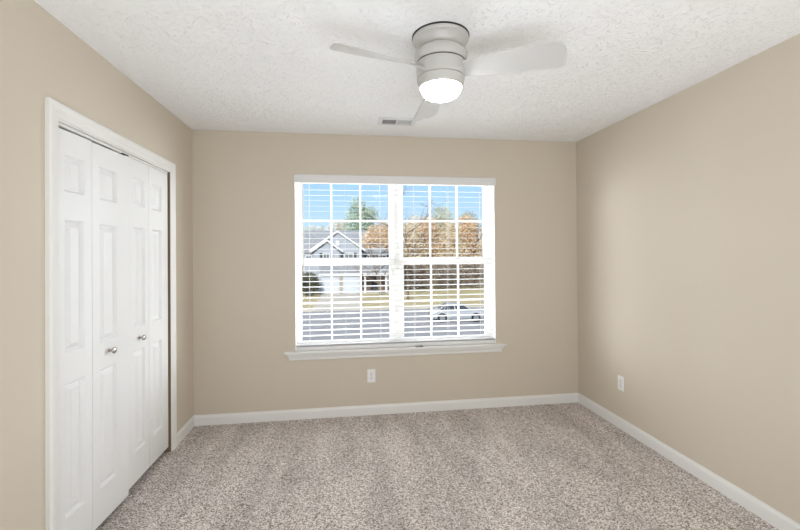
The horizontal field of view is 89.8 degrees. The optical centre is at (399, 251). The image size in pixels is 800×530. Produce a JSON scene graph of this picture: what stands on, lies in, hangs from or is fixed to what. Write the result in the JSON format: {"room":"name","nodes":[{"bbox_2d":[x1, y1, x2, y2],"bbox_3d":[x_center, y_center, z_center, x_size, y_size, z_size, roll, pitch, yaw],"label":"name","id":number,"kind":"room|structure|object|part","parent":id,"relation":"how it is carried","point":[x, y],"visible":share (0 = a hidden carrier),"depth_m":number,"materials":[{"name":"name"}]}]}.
{"room":"empty bedroom","nodes":[
{"label":"empty bedroom","id":0,"kind":"room"},
{"bbox_2d":[0,0,192,529],"bbox_3d":[-1.466,0.197,0.946,0.160,2.440,4.750,0,0,-8],"label":"wall","id":1,"kind":"structure","parent":0,"point":[40,57],"depth_m":1.63,"materials":[{"name":"beige paint"}]},
{"bbox_2d":[59,128,128,529],"bbox_3d":[-1.531,0.421,2.024,0.074,1.935,0.542,0,0,-5],"label":"door","id":2,"kind":"structure","parent":1,"relation":"in","point":[93,178],"depth_m":1.99,"materials":[{"name":"white paint"}]},
{"bbox_3d":[-1.520,0.523,2.121,0.035,0.033,0.033,0,0,-6],"label":"knob","id":3,"kind":"part","parent":2,"relation":"part of","materials":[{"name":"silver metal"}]},
{"bbox_2d":[45,97,176,529],"bbox_3d":[-1.640,0.391,2.299,0.181,2.071,1.271,0,0,-8],"label":"trim","id":4,"kind":"structure","parent":1,"relation":"attached to","point":[58,115],"depth_m":1.73,"materials":[{"name":"white paint"}]},
{"bbox_2d":[119,153,167,488],"bbox_3d":[-1.611,0.411,2.559,0.075,1.940,0.583,0,0,-8],"label":"door","id":5,"kind":"structure","parent":1,"relation":"in","point":[147,185],"depth_m":2.55,"materials":[{"name":"white paint"}]},
{"bbox_2d":[177,415,194,445],"bbox_3d":[-1.371,1.374,0.950,0.014,0.084,4.749,0,0,-8],"label":"baseboard","id":6,"kind":"structure","parent":1,"relation":"attached to","point":[181,434],"depth_m":3.10,"materials":[{"name":"white paint"}]},
{"bbox_2d":[192,130,578,414],"bbox_3d":[-0.041,0.203,3.619,3.749,2.440,0.160,0,0,-8],"label":"wall","id":7,"kind":"structure","parent":0,"point":[243,185],"depth_m":3.48,"materials":[{"name":"beige paint"}]},
{"bbox_2d":[367,369,374,382],"bbox_3d":[-0.249,1.086,3.499,0.070,0.115,0.008,0,0,-8],"label":"power outlet","id":8,"kind":"object","parent":7,"relation":"attached to","point":[370,372],"visible":1,"depth_m":3.50,"materials":[{"name":"white plastic"}]},
{"bbox_2d":[194,393,577,425],"bbox_3d":[-0.011,1.381,3.527,3.409,0.084,0.014,0,0,-8],"label":"baseboard","id":9,"kind":"structure","parent":7,"relation":"attached to","point":[363,410],"depth_m":3.50,"materials":[{"name":"white paint"}]},
{"bbox_2d":[284,174,506,360],"bbox_3d":[-0.022,0.128,3.599,1.957,1.586,0.187,0,0,-8],"label":"window","id":10,"kind":"structure","parent":7,"relation":"in","point":[395,208],"depth_m":3.62,"materials":[{"name":"white plastic"}]},
{"bbox_3d":[-0.482,-0.263,3.614,0.844,0.744,0.026,0,0,-8],"label":"sash","id":11,"kind":"part","parent":10,"relation":"part of","materials":[{"name":"white plastic"}]},
{"bbox_2d":[302,183,388,257],"bbox_3d":[-0.486,-0.275,3.611,0.775,0.667,0.014,0,0,-8],"label":"grille","id":12,"kind":"object","parent":10,"relation":"attached to","point":[330,220],"depth_m":3.61,"materials":[{"name":"white plastic"}]},
{"bbox_3d":[-0.473,0.454,3.581,0.844,0.745,0.026,0,0,-8],"label":"sash","id":13,"kind":"part","parent":10,"relation":"part of","materials":[{"name":"white plastic"}]},
{"bbox_2d":[302,265,389,339],"bbox_3d":[-0.477,0.456,3.579,0.775,0.660,0.014,0,0,-8],"label":"grille","id":14,"kind":"object","parent":10,"relation":"attached to","point":[338,265],"depth_m":3.59,"materials":[{"name":"white plastic"}]},
{"bbox_2d":[294,174,495,350],"bbox_3d":[-0.014,0.092,3.566,1.790,1.508,0.080,0,0,-8],"label":"window blind","id":15,"kind":"object","parent":10,"relation":"attached to","point":[298,178],"visible":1,"depth_m":3.56,"materials":[{"name":"white plastic"}]},
{"bbox_3d":[-0.783,0.101,3.473,0.002,1.421,0.055,0,0,-8],"label":"ladder cord","id":16,"kind":"part","parent":15,"relation":"part of","materials":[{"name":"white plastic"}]},
{"bbox_3d":[-0.479,0.099,3.515,0.002,1.421,0.055,0,0,-8],"label":"ladder cord","id":17,"kind":"part","parent":15,"relation":"part of","materials":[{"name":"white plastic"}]},
{"bbox_3d":[-0.174,0.096,3.556,0.002,1.421,0.055,0,0,-8],"label":"ladder cord","id":18,"kind":"part","parent":15,"relation":"part of","materials":[{"name":"white fabric"}]},
{"bbox_3d":[-0.013,0.830,3.572,1.770,0.032,0.052,0,0,-8],"label":"rail","id":19,"kind":"part","parent":15,"relation":"part of","materials":[{"name":"white plastic"}]},
{"bbox_3d":[0.130,0.094,3.598,0.002,1.421,0.055,0,0,-8],"label":"ladder cord","id":20,"kind":"part","parent":15,"relation":"part of","materials":[{"name":"white fabric"}]},
{"bbox_3d":[0.435,0.092,3.640,0.002,1.421,0.055,0,0,-8],"label":"ladder cord","id":21,"kind":"part","parent":15,"relation":"part of","materials":[{"name":"white fabric"}]},
{"bbox_3d":[0.742,0.090,3.682,0.002,1.421,0.055,0,0,-8],"label":"ladder cord","id":22,"kind":"part","parent":15,"relation":"part of","materials":[{"name":"white fabric"}]},
{"bbox_3d":[-0.011,0.857,3.558,1.957,0.020,0.115,0,0,-8],"label":"sill","id":23,"kind":"part","parent":10,"relation":"part of","materials":[{"name":"white paint"}]},
{"bbox_2d":[403,185,482,256],"bbox_3d":[0.405,-0.281,3.733,0.766,0.667,0.014,0,0,-8],"label":"grille","id":24,"kind":"object","parent":10,"relation":"attached to","point":[456,186],"depth_m":3.74,"materials":[{"name":"white plastic"}]},
{"bbox_3d":[0.409,-0.269,3.736,0.853,0.744,0.026,0,0,-8],"label":"sash","id":25,"kind":"part","parent":10,"relation":"part of","materials":[{"name":"white plastic"}]},
{"bbox_2d":[404,264,484,335],"bbox_3d":[0.414,0.450,3.701,0.766,0.660,0.014,0,0,-8],"label":"grille","id":26,"kind":"object","parent":10,"relation":"attached to","point":[458,317],"depth_m":3.71,"materials":[{"name":"white plastic"}]},
{"bbox_3d":[0.418,0.448,3.703,0.853,0.745,0.026,0,0,-8],"label":"sash","id":27,"kind":"part","parent":10,"relation":"part of","materials":[{"name":"white plastic"}]},
{"bbox_2d":[34,0,799,141],"bbox_3d":[-0.079,-1.092,1.176,4.469,0.120,5.010,0,0,-8],"label":"ceiling","id":28,"kind":"structure","parent":0,"point":[221,65],"depth_m":2.09,"materials":[{"name":"white paint"}]},
{"bbox_2d":[377,117,415,125],"bbox_3d":[-0.026,-1.016,3.154,0.290,0.008,0.176,0,0,-8],"label":"ceiling vent","id":29,"kind":"object","parent":28,"relation":"in","point":[382,120],"visible":1,"depth_m":3.14,"materials":[{"name":"white metal"}]},
{"bbox_2d":[330,21,566,120],"bbox_3d":[0.170,-0.880,2.033,1.012,0.297,0.916,0,0,-8],"label":"ceiling fan","id":30,"kind":"object","parent":28,"relation":"attached to","point":[442,65],"visible":1,"depth_m":1.83,"materials":[{"name":"white metal"}]},
{"bbox_3d":[-0.074,-0.841,1.746,0.467,0.076,0.143,0,0,-35],"label":"fan blade","id":31,"kind":"part","parent":30,"relation":"part of","materials":[{"name":"grey"}]},
{"bbox_3d":[0.171,-0.840,2.259,0.143,0.076,0.467,0,0,-5],"label":"fan blade","id":32,"kind":"part","parent":30,"relation":"part of","materials":[{"name":"grey"}]},
{"bbox_3d":[0.195,-1.026,1.933,0.274,0.006,0.274,0,0,-8],"label":"mounting plate","id":33,"kind":"part","parent":30,"relation":"part of","materials":[{"name":"grey metal"}]},
{"bbox_3d":[0.197,-0.760,1.931,0.192,0.054,0.192,0,0,-8],"label":"lamp shade","id":34,"kind":"part","parent":30,"relation":"part of","materials":[{"name":"white glass"}]},
{"bbox_3d":[0.493,-0.845,1.790,0.467,0.076,0.143,-1,0,25],"label":"fan blade","id":35,"kind":"part","parent":30,"relation":"part of","materials":[{"name":"grey"}]},
{"bbox_2d":[95,402,778,529],"bbox_3d":[-0.059,1.468,1.159,4.469,0.120,5.010,0,0,-8],"label":"floor","id":36,"kind":"structure","parent":0,"point":[562,466],"depth_m":2.50,"materials":[{"name":"carpet"}]},
{"bbox_2d":[576,34,799,523],"bbox_3d":[2.070,0.173,1.430,0.160,2.440,4.750,0,0,-8],"label":"wall","id":37,"kind":"structure","parent":0,"point":[688,203],"depth_m":2.43,"materials":[{"name":"beige paint"}]},
{"bbox_2d":[618,375,623,391],"bbox_3d":[1.751,1.047,3.182,0.008,0.115,0.070,0,0,-8],"label":"power outlet","id":38,"kind":"object","parent":37,"relation":"attached to","point":[620,378],"visible":1,"depth_m":3.17,"materials":[{"name":"white plastic"}]},
{"bbox_2d":[578,393,799,529],"bbox_3d":[1.992,1.352,1.410,0.014,0.084,4.749,0,0,-8],"label":"baseboard","id":39,"kind":"structure","parent":37,"relation":"attached to","point":[777,519],"depth_m":2.45,"materials":[{"name":"white paint"}]},
{"label":"outside","id":40,"kind":"structure","parent":0,"visible":0},
{"bbox_2d":[312,293,362,309],"bbox_3d":[-7.128,5.763,46.837,5.000,0.050,16.000,0,0,-8],"label":"driveway","id":41,"kind":"structure","parent":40,"point":[353,294],"depth_m":46.28,"materials":[{"name":"concrete"}]},
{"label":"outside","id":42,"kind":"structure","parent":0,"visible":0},
{"bbox_2d":[302,285,483,309],"bbox_3d":[6.555,5.990,53.806,150.000,0.520,26.100,0,0,-8],"label":"lawn","id":43,"kind":"structure","parent":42,"point":[435,292],"depth_m":49.82,"materials":[{"name":"green plant"}]},
{"bbox_2d":[302,272,319,295],"bbox_3d":[-12.048,4.322,52.949,2.838,3.339,2.543,0,0,-8],"label":"round shrub","id":44,"kind":"object","parent":43,"relation":"on","point":[315,285],"visible":0.8,"depth_m":52.48,"materials":[{"name":"green plant"}]},
{"bbox_2d":[302,230,388,293],"bbox_3d":[-7.524,1.305,61.301,14.400,9.200,13.500,0,0,-8],"label":"house","id":45,"kind":"structure","parent":43,"relation":"on","point":[316,246],"depth_m":56.73,"materials":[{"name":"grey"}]},
{"bbox_3d":[-10.183,-0.725,55.925,4.500,1.890,0.060,0,0,-8],"label":"gable trim","id":46,"kind":"part","parent":45,"relation":"part of","materials":[{"name":"white wood"}]},
{"bbox_3d":[-8.837,-1.456,56.569,7.850,3.040,0.060,0,0,-8],"label":"gable trim","id":47,"kind":"part","parent":45,"relation":"part of","materials":[{"name":"white wood"}]},
{"bbox_3d":[-3.679,4.680,58.082,0.900,2.050,0.070,0,0,-8],"label":"door","id":48,"kind":"part","parent":45,"relation":"part of","materials":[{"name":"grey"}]},
{"bbox_2d":[354,223,388,294],"bbox_3d":[-2.886,0.932,53.265,6.989,9.788,5.728,0,0,-8],"label":"autumn tree","id":49,"kind":"object","parent":43,"relation":"on","point":[374,237],"visible":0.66,"depth_m":52.77,"materials":[{"name":"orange plant"}]},
{"bbox_2d":[357,185,451,299],"bbox_3d":[1.849,-1.478,46.673,12.214,14.399,9.161,-1,0,35],"label":"bare tree","id":50,"kind":"object","parent":43,"relation":"on","point":[405,230],"visible":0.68,"depth_m":47.36,"materials":[{"name":"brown plant"}]},
{"bbox_2d":[404,265,421,289],"bbox_3d":[1.652,3.764,61.450,3.724,4.364,3.667,0,0,-8],"label":"thicket","id":51,"kind":"object","parent":43,"relation":"on","point":[411,277],"visible":0.61,"depth_m":60.71,"materials":[{"name":"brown plant"}]},
{"bbox_2d":[413,265,432,288],"bbox_3d":[3.322,3.805,62.391,3.594,4.347,3.659,0,0,-8],"label":"thicket","id":52,"kind":"object","parent":43,"relation":"on","point":[423,283],"visible":0.46,"depth_m":61.77,"materials":[{"name":"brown plant"}]},
{"bbox_2d":[432,264,451,288],"bbox_3d":[6.158,3.746,62.311,3.713,4.362,3.728,0,0,-8],"label":"thicket","id":53,"kind":"object","parent":43,"relation":"on","point":[444,271],"visible":0.75,"depth_m":61.70,"materials":[{"name":"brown plant"}]},
{"bbox_2d":[446,264,467,287],"bbox_3d":[8.797,3.709,63.663,3.776,4.457,3.734,0,0,-8],"label":"thicket","id":54,"kind":"object","parent":43,"relation":"on","point":[453,268],"visible":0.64,"depth_m":63.04,"materials":[{"name":"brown plant"}]},
{"bbox_2d":[463,264,483,287],"bbox_3d":[11.691,3.683,63.224,3.732,4.362,3.751,0,0,-8],"label":"thicket","id":55,"kind":"object","parent":43,"relation":"on","point":[475,280],"visible":0.84,"depth_m":62.66,"materials":[{"name":"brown plant"}]},
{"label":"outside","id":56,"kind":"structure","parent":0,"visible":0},
{"bbox_2d":[302,307,484,340],"bbox_3d":[10.223,5.798,27.006,150.000,0.500,27.600,0,0,-8],"label":"street","id":57,"kind":"structure","parent":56,"point":[322,316],"depth_m":30.51,"materials":[{"name":"grey asphalt"}]},
{"bbox_2d":[302,306,483,311],"bbox_3d":[8.338,5.841,40.778,150.000,0.620,0.200,0,0,-8],"label":"curb","id":58,"kind":"object","parent":57,"relation":"on","point":[467,306],"visible":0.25,"depth_m":39.20,"materials":[{"name":"concrete"}]},
{"bbox_2d":[427,302,484,321],"bbox_3d":[4.683,4.927,32.690,4.800,1.480,2.070,0,0,-2],"label":"car","id":59,"kind":"object","parent":57,"relation":"on","point":[444,303],"visible":0.7,"depth_m":31.86,"materials":[{"name":"silver metal"}]},
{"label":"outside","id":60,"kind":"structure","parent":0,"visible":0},
{"bbox_2d":[302,264,483,285],"bbox_3d":[5.046,4.613,101.604,180.000,3.517,70.000,0,0,-8],"label":"ground","id":61,"kind":"structure","parent":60,"point":[464,264],"depth_m":72.75,"materials":[{"name":"green plant"}]},
{"bbox_2d":[302,225,327,237],"bbox_3d":[-16.982,-0.287,78.263,8.532,9.919,4.576,0,0,-8],"label":"bare tree","id":62,"kind":"object","parent":61,"relation":"on","point":[320,227],"visible":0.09,"depth_m":77.50,"materials":[{"name":"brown plant"}]},
{"bbox_2d":[327,222,349,229],"bbox_3d":[-12.102,-1.051,83.826,6.209,10.903,6.479,0,0,-8],"label":"bare tree","id":63,"kind":"object","parent":61,"relation":"on","point":[340,226],"visible":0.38,"depth_m":81.82,"materials":[{"name":"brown plant"}]},
{"bbox_2d":[344,197,378,229],"bbox_3d":[-8.265,-2.886,77.178,8.250,15.271,7.731,-1,0,32],"label":"evergreen tree","id":64,"kind":"object","parent":61,"relation":"on","point":[355,226],"visible":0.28,"depth_m":76.64,"materials":[{"name":"green plant"}]},
{"bbox_2d":[403,223,431,265],"bbox_3d":[2.555,0.330,67.192,6.963,10.913,7.788,0,0,-8],"label":"autumn tree","id":65,"kind":"object","parent":61,"relation":"on","point":[410,239],"visible":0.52,"depth_m":66.66,"materials":[{"name":"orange plant"}]},
{"bbox_2d":[404,214,433,239],"bbox_3d":[3.156,-1.962,83.830,8.232,12.451,6.794,0,0,-8],"label":"tree","id":66,"kind":"object","parent":61,"relation":"on","point":[412,217],"visible":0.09,"depth_m":84.35,"materials":[{"name":"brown plant"}]},
{"bbox_2d":[418,216,443,282],"bbox_3d":[6.246,-0.754,70.142,7.378,12.546,6.025,0,-1,-45],"label":"autumn tree","id":67,"kind":"object","parent":61,"relation":"on","point":[424,228],"visible":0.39,"depth_m":69.13,"materials":[{"name":"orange plant"}]},
{"bbox_2d":[431,205,458,256],"bbox_3d":[9.287,-2.729,83.931,9.535,14.003,7.910,0,0,-8],"label":"tree","id":68,"kind":"object","parent":61,"relation":"on","point":[444,210],"visible":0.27,"depth_m":83.96,"materials":[{"name":"green plant"}]},
{"bbox_2d":[435,222,467,282],"bbox_3d":[8.778,0.231,69.695,5.925,10.873,5.620,0,0,-3],"label":"autumn tree","id":69,"kind":"object","parent":61,"relation":"on","point":[452,240],"visible":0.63,"depth_m":68.23,"materials":[{"name":"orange plant"}]},
{"bbox_2d":[454,210,482,274],"bbox_3d":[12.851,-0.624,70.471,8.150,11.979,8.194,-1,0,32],"label":"autumn tree","id":70,"kind":"object","parent":61,"relation":"on","point":[468,234],"visible":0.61,"depth_m":71.08,"materials":[{"name":"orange plant"}]},
{"bbox_2d":[476,226,482,264],"bbox_3d":[16.265,0.004,69.710,6.354,11.134,5.742,-1,0,36],"label":"autumn tree","id":71,"kind":"object","parent":61,"relation":"on","point":[481,240],"visible":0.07,"depth_m":70.02,"materials":[{"name":"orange plant"}]}
]}

